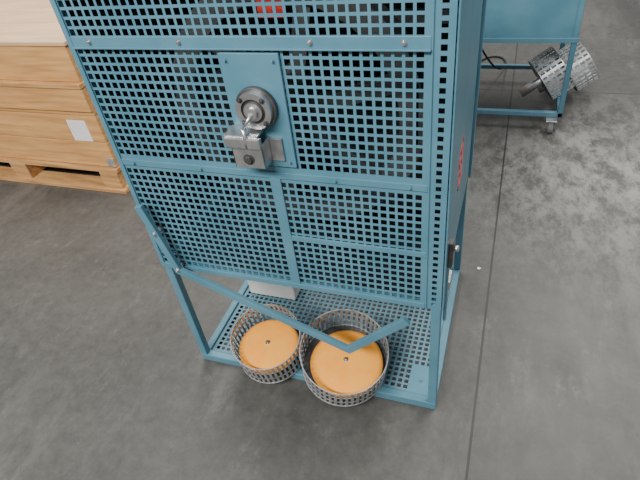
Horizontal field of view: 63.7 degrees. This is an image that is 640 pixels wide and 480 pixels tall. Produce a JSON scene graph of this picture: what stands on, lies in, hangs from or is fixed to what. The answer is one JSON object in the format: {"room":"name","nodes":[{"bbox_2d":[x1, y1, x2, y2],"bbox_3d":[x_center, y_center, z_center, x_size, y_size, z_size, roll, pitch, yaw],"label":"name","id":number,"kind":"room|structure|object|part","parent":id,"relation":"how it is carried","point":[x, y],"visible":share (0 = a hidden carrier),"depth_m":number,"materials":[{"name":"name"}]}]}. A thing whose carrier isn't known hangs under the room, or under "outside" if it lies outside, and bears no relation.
{"room":"factory floor","nodes":[
{"label":"factory floor","id":0,"kind":"room"},
{"bbox_2d":[223,137,260,149],"bbox_3d":[-0.169,-0.210,1.120,0.086,0.026,0.008,7,42,18],"label":"bracket lip","id":1,"kind":"object","parent":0,"point":[230,142],"depth_m":1.12,"materials":[{"name":"silver metal"}]},
{"bbox_2d":[241,129,247,148],"bbox_3d":[-0.161,-0.218,1.109,0.010,0.045,0.010,7,42,18],"label":"pin","id":2,"kind":"object","parent":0,"point":[244,135],"depth_m":1.10,"materials":[{"name":"metal"}]},
{"bbox_2d":[244,157,251,163],"bbox_3d":[-0.159,-0.177,1.146,0.018,0.016,0.005,7,42,18],"label":"bolt","id":3,"kind":"object","parent":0,"point":[248,160],"depth_m":1.14,"materials":[{"name":"metal"}]},
{"bbox_2d":[72,47,430,51],"bbox_3d":[-0.179,-0.384,1.035,0.797,0.004,0.006,7,42,18],"label":"strip top seam lip","id":4,"kind":"object","parent":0,"point":[110,48],"depth_m":1.01,"materials":[{"name":"blue metal"}]},
{"bbox_2d":[243,102,262,121],"bbox_3d":[-0.139,-0.273,1.089,0.042,0.042,0.016,7,42,18],"label":"ring","id":5,"kind":"object","parent":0,"point":[250,104],"depth_m":1.08,"materials":[{"name":"silver metal"}]},
{"bbox_2d":[242,100,264,122],"bbox_3d":[-0.138,-0.275,1.091,0.056,0.056,0.010,7,42,18],"label":"seal","id":6,"kind":"object","parent":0,"point":[245,102],"depth_m":1.09,"materials":[{"name":"black rubber"}]},
{"bbox_2d":[235,91,273,129],"bbox_3d":[-0.139,-0.274,1.090,0.082,0.082,0.014,7,42,18],"label":"ring","id":7,"kind":"object","parent":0,"point":[249,95],"depth_m":1.08,"materials":[{"name":"silver metal"}]},
{"bbox_2d":[236,86,277,127],"bbox_3d":[-0.135,-0.282,1.099,0.094,0.094,0.012,7,42,18],"label":"flange","id":8,"kind":"object","parent":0,"point":[250,88],"depth_m":1.07,"materials":[{"name":"silver metal"}]},
{"bbox_2d":[269,137,285,160],"bbox_3d":[-0.096,-0.204,1.158,0.030,0.057,0.006,7,42,18],"label":"bracket foot","id":9,"kind":"object","parent":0,"point":[276,144],"depth_m":1.15,"materials":[{"name":"silver metal"}]},
{"bbox_2d":[176,164,439,294],"bbox_3d":[0.015,-0.081,1.698,0.798,0.004,0.598,7,42,18],"label":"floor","id":10,"kind":"structure","parent":0,"point":[320,167],"depth_m":1.60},
{"bbox_2d":[206,59,312,168],"bbox_3d":[-0.192,-0.397,1.752,0.250,0.380,0.200,7,42,18],"label":"housing","id":11,"kind":"object","parent":10,"relation":"on","point":[286,61],"visible":0.11,"depth_m":1.64,"materials":[{"name":"black metal"}]},
{"bbox_2d":[222,0,449,162],"bbox_3d":[0.055,-0.622,1.607,0.798,0.897,0.003,7,42,18],"label":"liner","id":12,"kind":"object","parent":10,"relation":"attached to","point":[321,19],"visible":0.02,"depth_m":1.65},
{"bbox_2d":[368,112,444,211],"bbox_3d":[0.282,-0.246,1.607,0.230,0.230,0.200,7,42,18],"label":"motor","id":13,"kind":"object","parent":10,"relation":"on","point":[388,114],"visible":0.18,"depth_m":1.52,"materials":[{"name":"black metal"}]},
{"bbox_2d":[0,0,639,479],"bbox_3d":[0.677,-2.136,4.765,16.000,0.001,16.000,7,42,18],"label":"floor","id":14,"kind":"structure","parent":0,"point":[105,374],"depth_m":1.92,"materials":[{"name":"concrete"}]},
{"bbox_2d":[0,156,129,193],"bbox_3d":[-1.836,-0.982,3.732,2.180,0.143,1.700,7,42,18],"label":"wooden pallet","id":15,"kind":"object","parent":14,"relation":"on","point":[111,179],"visible":0.15,"depth_m":2.97,"materials":[{"name":"brown wood"}]},
{"bbox_2d":[0,79,118,166],"bbox_3d":[-1.883,-1.228,3.543,2.160,0.476,1.680,7,42,18],"label":"wooden crate","id":16,"kind":"object","parent":15,"relation":"on","point":[58,121],"visible":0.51,"depth_m":2.72,"materials":[{"name":"brown wood"}]},
{"bbox_2d":[0,0,82,81],"bbox_3d":[-1.917,-1.490,3.335,2.150,0.194,1.657,7,42,18],"label":"wooden crate","id":17,"kind":"object","parent":16,"relation":"on","point":[34,46],"visible":0.57,"depth_m":2.53,"materials":[{"name":"brown wood"}]},
{"bbox_3d":[-1.908,-1.400,3.397,2.160,0.022,1.680,7,42,18],"label":"lid","id":18,"kind":"part","parent":16,"relation":"part of","materials":[{"name":"brown wood"}]},
{"bbox_2d":[208,280,248,349],"bbox_3d":[-0.321,0.222,2.124,0.026,0.032,0.598,7,42,18],"label":"base rail","id":19,"kind":"object","parent":14,"relation":"on","point":[244,287],"visible":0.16,"depth_m":2.01,"materials":[{"name":"blue metal"}]},
{"bbox_2d":[202,350,436,408],"bbox_3d":[-0.029,0.472,1.778,0.850,0.032,0.026,7,42,18],"label":"base rail","id":20,"kind":"object","parent":14,"relation":"on","point":[383,392],"visible":0.55,"depth_m":1.69,"materials":[{"name":"blue metal"}]},
{"bbox_2d":[165,267,209,353],"bbox_3d":[-0.445,0.241,1.752,0.026,0.445,0.026,7,42,18],"label":"front leg","id":21,"kind":"object","parent":20,"relation":"on","point":[176,280],"visible":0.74,"depth_m":1.74,"materials":[{"name":"teal paint"}]},
{"bbox_2d":[172,184,231,256],"bbox_3d":[-0.374,-0.134,1.824,0.026,0.024,0.598,7,42,18],"label":"rail","id":22,"kind":"object","parent":20,"relation":"attached to","point":[224,185],"visible":0.06,"depth_m":1.74,"materials":[{"name":"blue metal"}]},
{"bbox_2d":[65,0,225,247],"bbox_3d":[-0.433,-0.484,1.531,0.003,0.897,0.598,7,42,18],"label":"liner","id":23,"kind":"object","parent":22,"relation":"attached to","point":[123,2],"visible":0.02,"depth_m":1.44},
{"bbox_2d":[165,260,441,308],"bbox_3d":[-0.084,0.118,1.475,0.850,0.022,0.032,7,42,18],"label":"rail","id":24,"kind":"object","parent":20,"relation":"attached to","point":[194,263],"depth_m":1.44,"materials":[{"name":"blue metal"}]},
{"bbox_2d":[49,0,167,266],"bbox_3d":[-0.533,-0.283,1.306,0.014,0.943,0.025,7,42,18],"label":"flange","id":25,"kind":"object","parent":24,"relation":"attached to","point":[54,5],"visible":0.67,"depth_m":1.26,"materials":[{"name":"teal paint"}]},
{"bbox_2d":[56,0,432,184],"bbox_3d":[-0.180,-0.374,1.053,0.810,0.562,0.005,7,42,18],"label":"guard","id":26,"kind":"object","parent":24,"relation":"attached to","point":[428,3],"depth_m":1.07,"materials":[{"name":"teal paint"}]},
{"bbox_3d":[-0.179,-0.396,1.032,0.797,0.024,0.004,7,42,18],"label":"top seam of the strip","id":27,"kind":"part","parent":26,"relation":"part of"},
{"bbox_2d":[218,52,297,168],"bbox_3d":[-0.140,-0.261,1.102,0.140,0.265,0.055,7,42,18],"label":"bearing plate","id":28,"kind":"object","parent":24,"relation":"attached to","point":[241,70],"depth_m":1.09,"materials":[{"name":"blue metal"}]},
{"bbox_3d":[-0.166,-0.237,1.129,0.080,0.006,0.047,7,42,18],"label":"bracket","id":29,"kind":"part","parent":28,"relation":"part of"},
{"bbox_2d":[242,114,252,129],"bbox_3d":[-0.154,-0.248,1.087,0.029,0.037,0.008,-12,40,-4],"label":"pin","id":30,"kind":"object","parent":28,"relation":"attached to","point":[249,117],"visible":1,"depth_m":1.08,"materials":[{"name":"silver metal"}]},
{"bbox_3d":[-0.154,-0.248,1.087,0.029,0.037,0.008,-12,40,-4],"label":"arm","id":31,"kind":"part","parent":30,"relation":"part of","materials":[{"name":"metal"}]},
{"bbox_2d":[243,154,254,164],"bbox_3d":[-0.158,-0.179,1.148,0.027,0.027,0.002,7,42,18],"label":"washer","id":32,"kind":"object","parent":28,"relation":"attached to","point":[246,155],"visible":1,"depth_m":1.15,"materials":[{"name":"grey metal"}]},
{"bbox_3d":[-0.159,-0.193,1.140,0.076,0.077,0.004,7,42,18],"label":"bracket front","id":33,"kind":"part","parent":28,"relation":"part of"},
{"bbox_3d":[-0.118,-0.195,1.149,0.004,0.060,0.044,7,42,18],"label":"bracket","id":34,"kind":"part","parent":28,"relation":"part of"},
{"bbox_2d":[246,23,331,119],"bbox_3d":[-0.044,-0.469,1.304,0.025,0.025,0.645,7,42,18],"label":"shaft","id":35,"kind":"object","parent":28,"relation":"attached to","point":[253,111],"visible":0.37,"depth_m":1.20,"materials":[{"name":"metal"}]},
{"bbox_2d":[286,51,348,137],"bbox_3d":[-0.021,-0.410,1.394,0.100,0.100,0.380,7,42,18],"label":"hub","id":36,"kind":"object","parent":35,"relation":"attached to","point":[324,53],"visible":0.26,"depth_m":1.35,"materials":[{"name":"metal"}]},
{"bbox_2d":[173,0,423,218],"bbox_3d":[-0.059,-0.333,1.310,0.660,0.660,0.060,7,42,18],"label":"wheel","id":37,"kind":"object","parent":36,"relation":"attached to","point":[374,6],"depth_m":1.27,"materials":[{"name":"metal"}]},
{"bbox_2d":[209,120,233,139],"bbox_3d":[-0.191,-0.313,1.379,0.259,0.114,0.030,7,42,18],"label":"wheel spoke","id":38,"kind":"object","parent":37,"relation":"attached to","point":[217,129],"visible":0.12,"depth_m":1.41,"materials":[{"name":"black metal"}]},
{"bbox_2d":[209,29,285,91],"bbox_3d":[-0.176,-0.420,1.275,0.217,0.205,0.030,7,42,18],"label":"wheel spoke","id":39,"kind":"object","parent":37,"relation":"attached to","point":[216,31],"visible":0.09,"depth_m":1.25,"materials":[{"name":"black metal"}]},
{"bbox_2d":[282,137,301,194],"bbox_3d":[-0.075,-0.223,1.410,0.096,0.262,0.030,7,42,18],"label":"wheel spoke","id":40,"kind":"object","parent":37,"relation":"attached to","point":[291,185],"visible":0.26,"depth_m":1.46,"materials":[{"name":"metal"}]},
{"bbox_2d":[288,5,313,94],"bbox_3d":[-0.046,-0.437,1.202,0.096,0.262,0.030,7,42,18],"label":"wheel spoke","id":41,"kind":"object","parent":37,"relation":"attached to","point":[299,8],"visible":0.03,"depth_m":1.19,"materials":[{"name":"metal"}]},
{"bbox_2d":[307,116,380,174],"bbox_3d":[0.055,-0.239,1.337,0.217,0.205,0.030,7,42,18],"label":"wheel spoke","id":42,"kind":"object","parent":37,"relation":"attached to","point":[314,127],"visible":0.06,"depth_m":1.33,"materials":[{"name":"black metal"}]},
{"bbox_2d":[308,74,395,112],"bbox_3d":[0.070,-0.346,1.233,0.259,0.114,0.030,7,42,18],"label":"wheel spoke","id":43,"kind":"object","parent":37,"relation":"attached to","point":[388,84],"visible":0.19,"depth_m":1.22,"materials":[{"name":"black metal"}]},
{"bbox_3d":[0.224,-0.287,1.190,0.010,0.160,0.010,7,42,18],"label":"belt guard strip","id":44,"kind":"part","parent":37,"relation":"part of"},
{"bbox_2d":[255,0,283,17],"bbox_3d":[-0.098,-0.463,1.027,0.060,0.040,0.005,7,42,18],"label":"warning mark","id":45,"kind":"object","parent":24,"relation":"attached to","point":[269,9],"visible":0.49,"depth_m":1.03,"materials":[{"name":"red paint"}]},
{"bbox_2d":[121,158,427,302],"bbox_3d":[-0.127,-0.019,1.353,0.810,0.389,0.005,7,42,18],"label":"guard","id":46,"kind":"object","parent":24,"relation":"attached to","point":[424,201],"depth_m":1.32,"materials":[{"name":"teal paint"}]},
{"bbox_3d":[-0.143,-0.159,1.232,0.797,0.018,0.004,7,42,18],"label":"middle strip","id":47,"kind":"part","parent":46,"relation":"part of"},
{"bbox_3d":[-0.086,-0.010,1.342,0.027,0.361,0.004,7,42,18],"label":"lower vertical strip","id":48,"kind":"part","parent":46,"relation":"part of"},
{"bbox_3d":[0.091,0.015,1.286,0.347,0.017,0.004,7,42,18],"label":"strip","id":49,"kind":"part","parent":46,"relation":"part of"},
{"bbox_3d":[-0.102,0.123,1.470,0.797,0.018,0.006,7,42,18],"label":"bottom strip","id":50,"kind":"part","parent":24,"relation":"part of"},
{"bbox_2d":[425,0,457,309],"bbox_3d":[0.243,-0.181,1.047,0.041,0.943,0.018,7,42,18],"label":"front corner angle","id":51,"kind":"object","parent":24,"relation":"attached to","point":[453,5],"depth_m":1.02,"materials":[{"name":"teal paint"}]},
{"bbox_3d":[0.226,-0.183,1.053,0.004,0.943,0.018,7,42,18],"label":"corner lip","id":52,"kind":"part","parent":51,"relation":"part of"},
{"bbox_2d":[428,308,441,403],"bbox_3d":[0.332,0.340,1.497,0.026,0.445,0.026,7,42,18],"label":"front leg","id":53,"kind":"object","parent":20,"relation":"on","point":[436,315],"visible":0.86,"depth_m":1.47,"materials":[{"name":"teal paint"}]},
{"bbox_3d":[0.403,-0.034,1.568,0.026,0.024,0.598,7,42,18],"label":"rail","id":54,"kind":"object","parent":20,"relation":"attached to","visible":0},
{"bbox_2d":[442,0,458,288],"bbox_3d":[0.359,-0.383,1.270,0.004,0.897,0.598,7,42,18],"label":"liner","id":55,"kind":"object","parent":54,"relation":"attached to","point":[458,0],"visible":0.02,"depth_m":1.05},
{"bbox_2d":[328,8,449,23],"bbox_3d":[0.155,-0.525,1.210,0.290,0.030,0.020,7,42,18],"label":"crossbar","id":56,"kind":"object","parent":55,"relation":"attached to","point":[445,11],"visible":0.32,"depth_m":1.19,"materials":[{"name":"black metal"}]},
{"bbox_2d":[442,0,482,296],"bbox_3d":[0.363,-0.382,1.269,0.004,0.897,0.598,7,42,18],"label":"panel","id":57,"kind":"object","parent":54,"relation":"attached to","point":[472,9],"visible":0.8,"depth_m":1.26,"materials":[{"name":"teal paint"}]},
{"bbox_2d":[442,268,448,320],"bbox_3d":[0.330,0.139,1.353,0.008,0.200,0.020,7,42,18],"label":"strut","id":58,"kind":"object","parent":57,"relation":"attached to","point":[447,277],"visible":0.66,"depth_m":1.35,"materials":[{"name":"teal paint"}]},
{"bbox_2d":[448,270,451,289],"bbox_3d":[0.342,0.106,1.367,0.012,0.030,0.050,7,42,18],"label":"side latch","id":59,"kind":"object","parent":57,"relation":"attached to","point":[450,271],"visible":0.52,"depth_m":1.35,"materials":[{"name":"metal"}]},
{"bbox_2d":[447,238,454,267],"bbox_3d":[0.319,0.032,1.263,0.016,0.080,0.025,7,42,18],"label":"side latch","id":60,"kind":"object","parent":57,"relation":"attached to","point":[451,240],"visible":0.73,"depth_m":1.25,"materials":[{"name":"metal"}]},
{"bbox_2d":[442,0,462,309],"bbox_3d":[0.270,-0.185,1.048,0.004,0.943,0.030,7,42,18],"label":"flange","id":61,"kind":"object","parent":57,"relation":"attached to","point":[460,16],"visible":1,"depth_m":1.02,"materials":[{"name":"teal paint"}]},
{"bbox_2d":[468,0,486,177],"bbox_3d":[0.466,-0.582,1.483,0.008,0.943,0.030,7,42,18],"label":"flange","id":62,"kind":"object","parent":57,"relation":"attached to","point":[484,1],"visible":1,"depth_m":1.56,"materials":[{"name":"teal paint"}]},
{"bbox_2d":[212,271,452,390],"bbox_3d":[0.067,0.268,1.993,0.798,0.002,0.598,7,42,18],"label":"tray sheet","id":63,"kind":"object","parent":14,"relation":"on","point":[387,305],"visible":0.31,"depth_m":1.94,"materials":[{"name":"blue metal"}]},
{"bbox_2d":[230,304,304,383],"bbox_3d":[-0.176,0.356,1.775,0.238,0.187,0.264,-2,40,7],"label":"drum","id":64,"kind":"object","parent":63,"relation":"on","point":[268,352],"visible":0.88,"depth_m":1.75,"materials":[{"name":"metal"}]},
{"bbox_2d":[247,280,300,299],"bbox_3d":[-0.180,0.149,2.080,0.206,0.120,0.116,7,42,18],"label":"junction box","id":65,"kind":"object","parent":63,"relation":"on","point":[262,288],"visible":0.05,"depth_m":2.05,"materials":[{"name":"white plastic"}]},
{"bbox_2d":[299,309,388,406],"bbox_3d":[0.079,0.384,1.687,0.284,0.213,0.311,-12,40,-5],"label":"basket","id":66,"kind":"object","parent":63,"relation":"on","point":[337,377],"visible":0.91,"depth_m":1.66,"materials":[{"name":"metal"}]},
{"bbox_2d":[406,364,428,395],"bbox_3d":[0.333,0.464,1.709,0.074,0.003,0.114,7,42,18],"label":"plate","id":67,"kind":"object","parent":63,"relation":"on","point":[417,372],"depth_m":1.71,"materials":[{"name":"blue metal"}]},
{"bbox_2d":[437,270,459,397],"bbox_3d":[0.457,0.322,1.869,0.026,0.032,0.598,7,42,18],"label":"base rail","id":68,"kind":"object","parent":14,"relation":"on","point":[446,325],"visible":0.63,"depth_m":1.87,"materials":[{"name":"blue metal"}]},
{"bbox_2d":[477,0,599,132],"bbox_3d":[1.087,-1.460,2.839,1.031,1.350,1.085,7,42,18],"label":"machine","id":69,"kind":"object","parent":14,"relation":"on","point":[506,21],"visible":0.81,"depth_m":2.59,"materials":[{"name":"teal paint"}]},
{"bbox_3d":[1.105,-1.126,3.340,0.835,0.026,0.026,7,42,18],"label":"rail","id":70,"kind":"part","parent":69,"relation":"part of","materials":[{"name":"blue metal"}]},
{"bbox_3d":[0.910,-0.727,2.902,0.835,0.026,0.026,7,42,18],"label":"rail","id":71,"kind":"part","parent":69,"relation":"part of","materials":[{"name":"blue metal"}]},
{"bbox_3d":[1.248,-0.649,2.776,0.056,0.007,0.060,7,42,18],"label":"caster plate","id":72,"kind":"part","parent":69,"relation":"part of","materials":[{"name":"metal"}]},
{"bbox_3d":[1.389,-0.877,2.996,0.026,0.026,0.650,7,42,18],"label":"rail","id":73,"kind":"part","parent":69,"relation":"part of","materials":[{"name":"blue metal"}]},
{"bbox_3d":[1.465,-1.221,3.093,0.026,0.405,0.026,7,42,18],"label":"leg","id":74,"kind":"part","parent":69,"relation":"part of","materials":[{"name":"teal paint"}]},
{"bbox_3d":[1.270,-0.822,2.655,0.026,0.405,0.026,7,42,18],"label":"leg","id":75,"kind":"part","parent":69,"relation":"part of","materials":[{"name":"teal paint"}]},
{"bbox_3d":[0.166,0.072,2.216,0.850,0.032,0.026,7,42,18],"label":"base rail","id":76,"kind":"object","parent":14,"relation":"on","visible":0},
{"bbox_2d":[453,178,467,269],"bbox_3d":[0.527,-0.059,1.935,0.026,0.445,0.026,7,42,18],"label":"back leg","id":77,"kind":"object","parent":76,"relation":"on","point":[459,235],"visible":0.56,"depth_m":1.95,"materials":[{"name":"teal paint"}]},
{"bbox_2d":[454,245,458,251],"bbox_3d":[0.331,0.020,1.251,0.012,0.016,0.016,7,42,18],"label":"handle","id":78,"kind":"object","parent":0,"point":[456,247],"depth_m":1.25,"materials":[{"name":"silver metal"}]},
{"bbox_3d":[-0.461,-0.032,1.477,0.016,0.016,0.022,7,42,18],"label":"bar","id":79,"kind":"object","parent":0,"visible":0},
{"bbox_2d":[134,204,409,353],"bbox_3d":[-0.125,0.130,1.449,0.756,0.477,0.014,7,42,18],"label":"bar","id":80,"kind":"object","parent":79,"relation":"attached to","point":[402,322],"visible":0.95,"depth_m":1.52,"materials":[{"name":"teal paint"}]}
]}

